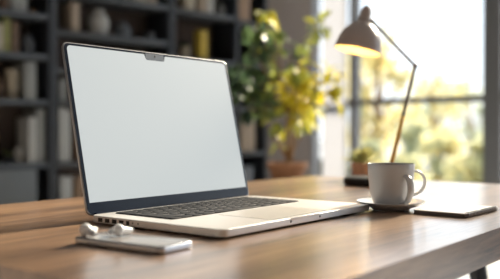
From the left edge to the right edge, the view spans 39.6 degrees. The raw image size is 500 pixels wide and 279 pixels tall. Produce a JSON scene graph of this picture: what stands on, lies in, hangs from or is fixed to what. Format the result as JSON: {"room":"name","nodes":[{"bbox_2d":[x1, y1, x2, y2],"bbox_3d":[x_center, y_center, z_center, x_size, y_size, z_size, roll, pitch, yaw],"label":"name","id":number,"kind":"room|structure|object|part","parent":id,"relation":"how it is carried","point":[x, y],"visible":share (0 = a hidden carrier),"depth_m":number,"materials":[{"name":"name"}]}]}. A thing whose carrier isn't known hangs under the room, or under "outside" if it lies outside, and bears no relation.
{"room":"home office","nodes":[
{"label":"home office","id":0,"kind":"room"},
{"bbox_2d":[268,0,319,179],"bbox_3d":[-1.520,-1.136,4.963,6.092,3.900,0.100,-1,1,-44],"label":"wall","id":1,"kind":"structure","parent":0,"point":[289,14],"depth_m":6.78,"materials":[{"name":"grey paint"}]},
{"bbox_2d":[311,0,360,175],"bbox_3d":[0.834,-1.158,6.787,0.090,3.900,0.549,-1,1,-44],"label":"window","id":2,"kind":"structure","parent":1,"relation":"in","point":[354,5],"depth_m":6.61,"materials":[{"name":"grey metal"}]},
{"bbox_3d":[0.776,-2.007,6.671,0.024,0.024,0.580,-1,1,-44],"label":"rail","id":3,"kind":"object","parent":1,"relation":"attached to","visible":0},
{"bbox_2d":[322,0,346,176],"bbox_3d":[0.808,-0.607,6.656,0.059,2.760,0.290,-1,1,-44],"label":"curtain","id":4,"kind":"object","parent":3,"relation":"hanging from","point":[334,126],"visible":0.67,"depth_m":6.64,"materials":[{"name":"fabric"}]},
{"bbox_2d":[351,162,372,175],"bbox_3d":[0.289,0.081,1.776,0.064,0.043,0.064,0,1,0],"label":"pot","id":5,"kind":"object","parent":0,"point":[358,168],"depth_m":1.75,"materials":[{"name":"ceramic"}]},
{"bbox_2d":[356,0,499,183],"bbox_3d":[1.524,-1.150,6.074,0.090,3.900,1.436,-1,1,-44],"label":"window","id":6,"kind":"structure","parent":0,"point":[490,98],"depth_m":5.60,"materials":[{"name":"grey metal"}]},
{"bbox_2d":[458,260,499,278],"bbox_3d":[1.371,0.890,1.996,6.092,0.080,8.420,-1,1,-44],"label":"floor","id":7,"kind":"structure","parent":0,"point":[493,269],"depth_m":4.33,"materials":[{"name":"white"}]},
{"bbox_2d":[0,0,267,204],"bbox_3d":[-1.204,-0.396,4.966,3.501,2.420,0.340,-1,1,-44],"label":"bookcase","id":8,"kind":"object","parent":7,"relation":"on","point":[172,26],"visible":0.38,"depth_m":5.05,"materials":[{"name":"wood"}]},
{"bbox_2d":[0,23,2,50],"bbox_3d":[-1.665,-0.651,4.481,0.069,0.180,0.180,-1,1,-44],"label":"book","id":9,"kind":"object","parent":8,"relation":"on","point":[1,24],"visible":1,"depth_m":4.43,"materials":[{"name":"white paper"}]},
{"bbox_2d":[0,76,3,98],"bbox_3d":[-1.646,-0.337,4.517,0.090,0.150,0.090,0,1,0],"label":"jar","id":10,"kind":"object","parent":8,"relation":"on","point":[1,82],"visible":0.93,"depth_m":4.50,"materials":[{"name":"brown"}]},
{"bbox_2d":[0,0,7,8],"bbox_3d":[-1.628,-0.942,4.513,0.040,0.220,0.180,-1,1,-44],"label":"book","id":11,"kind":"object","parent":8,"relation":"on","point":[3,3],"visible":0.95,"depth_m":4.45,"materials":[{"name":"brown paper"}]},
{"bbox_2d":[0,17,10,51],"bbox_3d":[-1.621,-0.672,4.523,0.047,0.220,0.180,-1,1,-44],"label":"book","id":12,"kind":"object","parent":8,"relation":"on","point":[5,21],"visible":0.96,"depth_m":4.46,"materials":[{"name":"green paper"}]},
{"bbox_2d":[0,150,12,162],"bbox_3d":[-1.595,0.108,4.568,0.092,0.092,0.094,0,1,0],"label":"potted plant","id":13,"kind":"object","parent":8,"relation":"on","point":[7,158],"visible":0.98,"depth_m":4.54,"materials":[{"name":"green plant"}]},
{"bbox_3d":[-1.591,0.129,4.562,0.070,0.050,0.070,0,1,0],"label":"pot","id":14,"kind":"part","parent":13,"relation":"part of","materials":[{"name":"black"}]},
{"bbox_2d":[5,69,17,98],"bbox_3d":[-1.573,-0.362,4.588,0.084,0.200,0.084,0,1,0],"label":"book","id":15,"kind":"object","parent":8,"relation":"on","point":[11,75],"visible":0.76,"depth_m":4.55,"materials":[{"name":"beige paper"}]},
{"bbox_2d":[10,21,18,52],"bbox_3d":[-1.582,-0.662,4.561,0.048,0.200,0.180,-1,1,-44],"label":"book","id":16,"kind":"object","parent":8,"relation":"on","point":[14,26],"visible":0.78,"depth_m":4.49,"materials":[{"name":"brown paper"}]},
{"bbox_2d":[8,0,26,11],"bbox_3d":[-1.556,-0.912,4.583,0.114,0.160,0.164,-1,1,-44],"label":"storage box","id":17,"kind":"object","parent":8,"relation":"on","point":[18,5],"visible":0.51,"depth_m":4.52,"materials":[{"name":"grey"}]},
{"bbox_2d":[14,148,21,162],"bbox_3d":[-1.542,0.106,4.622,0.054,0.095,0.054,0,1,0],"label":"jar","id":18,"kind":"object","parent":8,"relation":"on","point":[17,151],"visible":1,"depth_m":4.60,"materials":[{"name":"grey ceramic"}]},
{"bbox_3d":[-1.621,0.324,4.360,0.605,0.255,0.017,-1,1,-44],"label":"door","id":19,"kind":"part","parent":8,"relation":"part of","materials":[{"name":"grey wood"}]},
{"bbox_3d":[-1.935,-0.811,4.262,1.354,0.034,0.296,-1,1,-44],"label":"shelf","id":20,"kind":"part","parent":8,"relation":"part of","materials":[{"name":"black wood"}]},
{"bbox_3d":[-1.935,-0.541,4.266,1.354,0.034,0.296,-1,1,-44],"label":"shelf","id":21,"kind":"part","parent":8,"relation":"part of","materials":[{"name":"black wood"}]},
{"bbox_3d":[-1.935,-0.241,4.269,1.354,0.034,0.296,-1,1,-44],"label":"shelf","id":22,"kind":"part","parent":8,"relation":"part of","materials":[{"name":"black wood"}]},
{"bbox_3d":[-1.935,0.175,4.274,1.354,0.034,0.296,-1,1,-44],"label":"shelf","id":23,"kind":"part","parent":8,"relation":"part of","materials":[{"name":"grey wood"}]},
{"bbox_2d":[13,61,35,99],"bbox_3d":[-1.505,-0.388,4.639,0.077,0.250,0.180,-1,1,-44],"label":"book","id":24,"kind":"object","parent":8,"relation":"on","point":[26,70],"visible":0.9,"depth_m":4.58,"materials":[{"name":"white paper"}]},
{"bbox_2d":[17,117,36,162],"bbox_3d":[-1.496,0.003,4.652,0.053,0.300,0.180,-1,1,-44],"label":"book","id":25,"kind":"object","parent":8,"relation":"on","point":[26,126],"visible":0.92,"depth_m":4.60,"materials":[{"name":"white paper"}]},
{"bbox_2d":[20,34,34,53],"bbox_3d":[-1.492,-0.633,4.663,0.100,0.140,0.100,0,1,0],"label":"vase","id":26,"kind":"object","parent":8,"relation":"on","point":[27,44],"visible":0.84,"depth_m":4.63,"materials":[{"name":"ceramic"}]},
{"bbox_2d":[28,9,36,12],"bbox_3d":[-1.466,-0.854,4.685,0.060,0.040,0.060,0,1,0],"label":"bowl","id":27,"kind":"object","parent":8,"relation":"on","point":[29,10],"visible":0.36,"depth_m":4.66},
{"bbox_2d":[24,109,44,162],"bbox_3d":[-1.455,-0.025,4.692,0.056,0.355,0.180,-1,1,-44],"label":"book","id":28,"kind":"object","parent":8,"relation":"on","point":[39,114],"visible":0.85,"depth_m":4.63,"materials":[{"name":"white paper"}]},
{"bbox_2d":[57,107,64,161],"bbox_3d":[-1.342,-0.034,4.801,0.041,0.370,0.180,-1,1,-44],"label":"book","id":29,"kind":"object","parent":8,"relation":"on","point":[60,110],"visible":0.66,"depth_m":4.74,"materials":[{"name":"white paper"}]},
{"bbox_3d":[-1.066,-0.471,5.107,0.938,0.034,0.296,-1,1,-44],"label":"shelf","id":30,"kind":"part","parent":8,"relation":"part of","materials":[{"name":"black wood"}]},
{"bbox_2d":[57,80,65,100],"bbox_3d":[-1.334,-0.335,4.805,0.049,0.140,0.164,-1,1,-44],"label":"book","id":31,"kind":"object","parent":8,"relation":"on","point":[61,84],"visible":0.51,"depth_m":4.75,"materials":[{"name":"grey paper"}]},
{"bbox_3d":[-1.334,-0.391,4.804,0.049,0.028,0.164,-1,1,-44],"label":"lid","id":32,"kind":"part","parent":31,"relation":"part of","materials":[{"name":"grey"}]},
{"bbox_3d":[-1.066,-0.251,5.109,0.938,0.034,0.296,-1,1,-44],"label":"shelf","id":33,"kind":"part","parent":8,"relation":"part of","materials":[{"name":"black wood"}]},
{"bbox_2d":[57,175,71,198],"bbox_3d":[-1.320,0.355,4.827,0.087,0.200,0.180,-1,1,-44],"label":"book","id":34,"kind":"object","parent":8,"relation":"on","point":[64,183],"visible":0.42,"depth_m":4.76,"materials":[{"name":"white paper"}]},
{"bbox_3d":[-1.066,0.165,5.115,0.938,0.034,0.296,-1,1,-44],"label":"shelf","id":35,"kind":"part","parent":8,"relation":"part of","materials":[{"name":"grey wood"}]},
{"bbox_2d":[65,110,70,161],"bbox_3d":[-1.311,-0.024,4.831,0.038,0.350,0.180,-1,1,-44],"label":"book","id":36,"kind":"object","parent":8,"relation":"on","point":[67,113],"visible":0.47,"depth_m":4.76,"materials":[{"name":"white paper"}]},
{"bbox_2d":[59,2,79,31],"bbox_3d":[-1.266,-0.846,4.864,0.062,0.200,0.180,-1,1,-44],"label":"book","id":37,"kind":"object","parent":8,"relation":"on","point":[69,13],"visible":0.8,"depth_m":4.81,"materials":[{"name":"white paper"}]},
{"bbox_2d":[66,110,77,160],"bbox_3d":[-1.247,-0.030,4.893,0.055,0.360,0.180,-1,1,-44],"label":"book","id":38,"kind":"object","parent":8,"relation":"on","point":[72,140],"visible":0.23,"depth_m":4.84,"materials":[{"name":"white paper"}]},
{"bbox_2d":[63,175,82,197],"bbox_3d":[-1.246,0.354,4.899,0.059,0.200,0.180,-1,1,-44],"label":"book","id":39,"kind":"object","parent":8,"relation":"on","point":[76,182],"visible":0.31,"depth_m":4.83,"materials":[{"name":"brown paper"}]},
{"bbox_2d":[88,9,108,34],"bbox_3d":[-1.097,-0.843,5.041,0.150,0.190,0.150,0,1,0],"label":"vase","id":40,"kind":"object","parent":8,"relation":"on","point":[98,23],"visible":0.88,"depth_m":4.99,"materials":[{"name":"grey ceramic"}]},
{"bbox_3d":[-1.066,-1.006,5.100,0.938,0.034,0.296,-1,1,-44],"label":"shelf","id":41,"kind":"part","parent":8,"relation":"part of","materials":[{"name":"black wood"}]},
{"bbox_3d":[-1.066,-0.731,5.104,0.938,0.034,0.296,-1,1,-44],"label":"shelf","id":42,"kind":"part","parent":8,"relation":"part of","materials":[{"name":"black wood"}]},
{"bbox_2d":[115,22,130,36],"bbox_3d":[-0.949,-0.810,5.185,0.120,0.120,0.120,0,1,0],"label":"vase","id":43,"kind":"object","parent":8,"relation":"on","point":[122,29],"visible":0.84,"depth_m":5.14,"materials":[{"name":"ceramic"}]},
{"bbox_2d":[145,31,154,39],"bbox_3d":[-0.772,-0.789,5.356,0.080,0.075,0.080,0,1,0],"label":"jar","id":44,"kind":"object","parent":8,"relation":"on","point":[148,35],"visible":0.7,"depth_m":5.32,"materials":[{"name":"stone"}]},
{"bbox_2d":[146,0,156,3],"bbox_3d":[-0.803,-1.121,5.308,0.093,0.190,0.180,-1,1,-44],"label":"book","id":45,"kind":"object","parent":8,"relation":"on","point":[149,1],"visible":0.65,"depth_m":5.25,"materials":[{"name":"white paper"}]},
{"bbox_2d":[179,42,189,56],"bbox_3d":[-0.521,-0.713,5.582,0.107,0.137,0.099,0,1,27],"label":"vase","id":46,"kind":"object","parent":8,"relation":"on","point":[184,48],"visible":0.88,"depth_m":5.55,"materials":[{"name":"brown ceramic"}]},
{"bbox_2d":[175,0,194,9],"bbox_3d":[-0.535,-1.124,5.568,0.092,0.200,0.180,-1,1,-44],"label":"book","id":47,"kind":"object","parent":8,"relation":"on","point":[185,4],"visible":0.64,"depth_m":5.51,"materials":[{"name":"white paper"}]},
{"bbox_2d":[194,30,206,58],"bbox_3d":[-0.399,-0.762,5.634,0.074,0.235,0.080,-1,1,-44],"label":"book","id":48,"kind":"object","parent":8,"relation":"on","point":[200,36],"visible":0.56,"depth_m":5.61,"materials":[{"name":"yellow paper"}]},
{"bbox_2d":[195,0,207,11],"bbox_3d":[-0.434,-1.130,5.665,0.084,0.210,0.180,-1,1,-44],"label":"book","id":49,"kind":"object","parent":8,"relation":"on","point":[200,5],"visible":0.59,"depth_m":5.60,"materials":[{"name":"white paper"}]},
{"bbox_3d":[-0.455,-1.008,5.691,0.635,0.034,0.296,-1,1,-44],"label":"shelf","id":50,"kind":"part","parent":8,"relation":"part of","materials":[{"name":"black wood"}]},
{"bbox_2d":[208,0,213,12],"bbox_3d":[-0.379,-1.126,5.719,0.059,0.200,0.180,-1,1,-44],"label":"book","id":51,"kind":"object","parent":8,"relation":"on","point":[210,2],"visible":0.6,"depth_m":5.65,"materials":[{"name":"white paper"}]},
{"bbox_2d":[217,3,224,14],"bbox_3d":[-0.245,-1.088,5.862,0.070,0.120,0.070,0,1,0],"label":"vase","id":52,"kind":"object","parent":8,"relation":"on","point":[220,9],"visible":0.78,"depth_m":5.84,"materials":[{"name":"grey ceramic"}]},
{"bbox_3d":[-0.455,-0.628,5.695,0.635,0.034,0.296,-1,1,-44],"label":"shelf","id":53,"kind":"part","parent":8,"relation":"part of","materials":[{"name":"black wood"}]},
{"bbox_2d":[239,0,249,20],"bbox_3d":[-0.102,-1.119,5.986,0.134,0.220,0.164,-1,1,-44],"label":"book","id":54,"kind":"object","parent":8,"relation":"on","point":[244,5],"visible":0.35,"depth_m":5.93,"materials":[{"name":"beige paper"}]},
{"bbox_2d":[239,117,254,150],"bbox_3d":[-0.077,-0.045,6.024,0.161,0.290,0.180,-1,1,-44],"label":"book","id":55,"kind":"object","parent":8,"relation":"on","point":[246,134],"visible":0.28,"depth_m":5.95,"materials":[{"name":"white paper"}]},
{"bbox_2d":[244,166,252,180],"bbox_3d":[-0.079,0.315,6.026,0.141,0.170,0.164,-1,1,-44],"label":"storage box","id":56,"kind":"object","parent":8,"relation":"on","point":[248,169],"visible":0.24,"depth_m":5.98,"materials":[{"name":"grey"}]},
{"bbox_3d":[-0.079,0.247,6.025,0.141,0.034,0.164,-1,1,-44],"label":"lid","id":57,"kind":"part","parent":56,"relation":"part of","materials":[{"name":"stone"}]},
{"bbox_3d":[-0.088,-0.992,6.046,0.304,0.034,0.296,-1,1,-44],"label":"shelf","id":58,"kind":"part","parent":8,"relation":"part of","materials":[{"name":"black wood"}]},
{"bbox_3d":[-0.088,-0.262,6.055,0.304,0.034,0.296,-1,1,-44],"label":"shelf","id":59,"kind":"part","parent":8,"relation":"part of","materials":[{"name":"black wood"}]},
{"bbox_3d":[-0.088,-0.632,6.050,0.304,0.034,0.296,-1,1,-44],"label":"shelf","id":60,"kind":"part","parent":8,"relation":"part of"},
{"bbox_3d":[-0.088,0.118,6.059,0.304,0.034,0.296,-1,1,-44],"label":"shelf","id":61,"kind":"part","parent":8,"relation":"part of","materials":[{"name":"black wood"}]},
{"bbox_2d":[0,176,499,278],"bbox_3d":[0.084,0.485,1.211,0.758,0.751,1.280,1,1,38],"label":"desk","id":62,"kind":"object","parent":7,"relation":"on","point":[37,238],"visible":0.65,"depth_m":0.77,"materials":[{"name":"brown wood"}]},
{"bbox_2d":[75,231,191,253],"bbox_3d":[-0.127,0.111,0.751,0.127,0.008,0.056,0,1,33],"label":"smartphone","id":63,"kind":"object","parent":62,"relation":"on","point":[151,244],"visible":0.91,"depth_m":0.73,"materials":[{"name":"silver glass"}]},
{"bbox_2d":[79,223,97,236],"bbox_3d":[-0.178,0.099,0.766,0.019,0.014,0.031,0,1,-9],"label":"earbud","id":64,"kind":"object","parent":63,"relation":"on","point":[85,230],"visible":1,"depth_m":0.76,"materials":[{"name":"white plastic"}]},
{"bbox_2d":[108,224,132,235],"bbox_3d":[-0.142,0.100,0.770,0.028,0.013,0.017,0,1,-25],"label":"earbud","id":65,"kind":"object","parent":63,"relation":"on","point":[118,229],"visible":1,"depth_m":0.76,"materials":[{"name":"white plastic"}]},
{"bbox_3d":[-0.137,0.100,0.776,0.008,0.009,0.017,1,1,40],"label":"stem","id":66,"kind":"part","parent":65,"relation":"part of","materials":[{"name":"white plastic"}]},
{"bbox_3d":[-0.127,0.107,0.751,0.123,0.001,0.052,0,1,33],"label":"display glass","id":67,"kind":"part","parent":63,"relation":"part of","materials":[{"name":"grey glass"}]},
{"bbox_2d":[61,42,368,236],"bbox_3d":[-0.038,-0.013,1.020,0.296,0.249,0.357,1,1,38],"label":"laptop","id":68,"kind":"object","parent":62,"relation":"on","point":[157,142],"visible":1,"depth_m":1.04,"materials":[{"name":"metal"}]},
{"bbox_3d":[-0.133,-0.018,1.093,0.005,0.245,0.357,-15,-9,37],"label":"lid","id":69,"kind":"part","parent":68,"relation":"part of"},
{"bbox_2d":[343,145,385,175],"bbox_3d":[0.288,0.058,1.775,0.127,0.088,0.132,0,1,0],"label":"succulent","id":70,"kind":"object","parent":62,"relation":"on","point":[361,158],"visible":0.87,"depth_m":1.76,"materials":[{"name":"plant"}]},
{"bbox_2d":[335,5,417,186],"bbox_3d":[0.290,-0.102,1.599,0.191,0.412,0.121,0,1,0],"label":"desk lamp","id":71,"kind":"object","parent":62,"relation":"on","point":[360,37],"visible":0.91,"depth_m":1.58,"materials":[{"name":"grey metal"}]},
{"bbox_3d":[0.255,-0.238,1.598,0.108,0.070,0.108,12,0,0],"label":"lamp shade","id":72,"kind":"part","parent":71,"relation":"part of","materials":[{"name":"beige paint"}]},
{"bbox_3d":[0.330,-0.221,1.597,0.105,0.108,0.007,0,1,0],"label":"arm","id":73,"kind":"part","parent":71,"relation":"part of","materials":[{"name":"metal"}]},
{"bbox_3d":[0.366,-0.112,1.599,0.035,0.117,0.008,0,1,0],"label":"arm","id":74,"kind":"part","parent":71,"relation":"part of","materials":[{"name":"metal"}]},
{"bbox_2d":[356,198,425,210],"bbox_3d":[0.223,0.103,1.097,0.108,0.014,0.108,0,1,0],"label":"saucer","id":75,"kind":"object","parent":62,"relation":"on","point":[414,203],"visible":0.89,"depth_m":1.06,"materials":[{"name":"grey ceramic"}]},
{"bbox_2d":[367,163,425,203],"bbox_3d":[0.227,0.072,1.095,0.084,0.068,0.074,0,1,30],"label":"coffee cup","id":76,"kind":"object","parent":75,"relation":"on","point":[388,184],"visible":0.87,"depth_m":1.07,"materials":[{"name":"grey ceramic"}]},
{"bbox_3d":[0.240,0.078,1.063,0.012,0.048,0.023,0,1,-28],"label":"handle","id":77,"kind":"part","parent":76,"relation":"part of","materials":[{"name":"grey ceramic"}]},
{"bbox_3d":[0.266,0.069,1.103,0.029,0.043,0.007,0,1,-8],"label":"handle","id":78,"kind":"part","parent":76,"relation":"part of","materials":[{"name":"grey ceramic"}]},
{"bbox_2d":[413,203,497,217],"bbox_3d":[0.316,0.107,1.060,0.086,0.008,0.122,1,1,40],"label":"tablet","id":79,"kind":"object","parent":62,"relation":"on","point":[447,209],"visible":1,"depth_m":1.04,"materials":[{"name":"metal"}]},
{"bbox_3d":[0.526,0.502,1.514,0.146,0.709,0.041,0,1,4],"label":"leg","id":80,"kind":"part","parent":62,"relation":"part of","materials":[{"name":"metal"}]},
{"bbox_3d":[0.186,0.524,3.507,0.320,0.615,0.320,0,1,0],"label":"plant stand","id":81,"kind":"object","parent":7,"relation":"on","visible":0},
{"bbox_2d":[228,10,345,178],"bbox_3d":[0.163,-0.217,3.503,0.613,0.866,0.463,0,1,0],"label":"potted tree","id":82,"kind":"object","parent":81,"relation":"on","point":[302,85],"visible":0.99,"depth_m":3.43,"materials":[{"name":"green plant"}]},
{"bbox_3d":[0.186,0.166,3.502,0.202,0.100,0.202,0,1,0],"label":"pot","id":83,"kind":"part","parent":82,"relation":"part of","materials":[{"name":"ceramic"}]},
{"label":"outside","id":84,"kind":"structure","parent":0,"visible":0},
{"bbox_2d":[319,140,475,175],"bbox_3d":[10.000,0.800,35.012,140.000,0.100,110.000,0,1,0],"label":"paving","id":85,"kind":"object","parent":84,"point":[320,141],"depth_m":38.11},
{"bbox_2d":[319,159,322,175],"bbox_3d":[1.041,0.660,9.508,0.388,0.809,0.395,0,1,-3],"label":"shrub","id":86,"kind":"object","parent":85,"relation":"on","point":[320,160],"visible":0.16,"depth_m":9.42,"materials":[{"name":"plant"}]},
{"bbox_2d":[320,52,402,146],"bbox_3d":[2.859,-1.083,18.884,2.413,4.078,1.849,0,1,31],"label":"tree","id":87,"kind":"object","parent":85,"relation":"on","point":[387,120],"visible":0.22,"depth_m":18.72,"materials":[{"name":"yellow plant"}]},
{"bbox_2d":[347,138,388,175],"bbox_3d":[2.069,0.511,12.461,0.980,1.095,0.958,1,1,42],"label":"shrub","id":88,"kind":"object","parent":85,"relation":"on","point":[377,145],"visible":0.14,"depth_m":12.48,"materials":[{"name":"green plant"}]},
{"bbox_2d":[347,22,423,159],"bbox_3d":[3.015,-0.945,16.205,2.040,3.860,1.424,0,1,11],"label":"tree","id":89,"kind":"object","parent":85,"relation":"on","point":[376,66],"visible":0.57,"depth_m":16.14,"materials":[{"name":"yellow plant"}]},
{"bbox_2d":[373,150,431,180],"bbox_3d":[2.084,0.598,9.521,1.073,0.929,0.893,-1,1,-41],"label":"shrub","id":90,"kind":"object","parent":85,"relation":"on","point":[400,157],"visible":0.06,"depth_m":9.41,"materials":[{"name":"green plant"}]},
{"bbox_2d":[382,78,445,144],"bbox_3d":[6.147,-0.799,26.051,2.519,3.329,2.982,0,1,24],"label":"tree","id":91,"kind":"object","parent":85,"relation":"on","point":[425,108],"visible":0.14,"depth_m":25.92,"materials":[{"name":"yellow plant"}]},
{"bbox_2d":[395,115,434,172],"bbox_3d":[3.155,0.291,13.550,0.970,1.556,0.955,0,1,-9],"label":"shrub","id":92,"kind":"object","parent":85,"relation":"on","point":[410,141],"visible":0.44,"depth_m":13.50,"materials":[{"name":"green plant"}]},
{"bbox_2d":[395,69,478,169],"bbox_3d":[5.608,-0.619,20.859,2.291,3.086,2.052,-1,1,-43],"label":"tree","id":93,"kind":"object","parent":85,"relation":"on","point":[431,91],"visible":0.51,"depth_m":20.72,"materials":[{"name":"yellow plant"}]},
{"bbox_2d":[417,126,470,181],"bbox_3d":[3.084,0.461,11.350,0.992,1.376,1.062,0,1,33],"label":"shrub","id":94,"kind":"object","parent":85,"relation":"on","point":[442,144],"visible":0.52,"depth_m":11.21,"materials":[{"name":"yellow plant"}]},
{"bbox_2d":[437,69,482,163],"bbox_3d":[7.707,-0.758,23.793,1.960,3.302,2.508,1,1,40],"label":"tree","id":95,"kind":"object","parent":85,"relation":"on","point":[470,132],"visible":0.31,"depth_m":23.70,"materials":[{"name":"green plant"}]},
{"bbox_2d":[441,133,482,182],"bbox_3d":[3.041,0.516,9.469,0.922,1.207,0.787,0,1,31],"label":"shrub","id":96,"kind":"object","parent":85,"relation":"on","point":[473,174],"visible":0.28,"depth_m":9.48,"materials":[{"name":"green plant"}]},
{"bbox_2d":[468,133,482,143],"bbox_3d":[4.774,0.279,12.938,1.353,1.632,1.360,0,1,27],"label":"shrub","id":97,"kind":"object","parent":85,"relation":"on","point":[480,135],"visible":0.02,"depth_m":12.87,"materials":[{"name":"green plant"}]}
]}

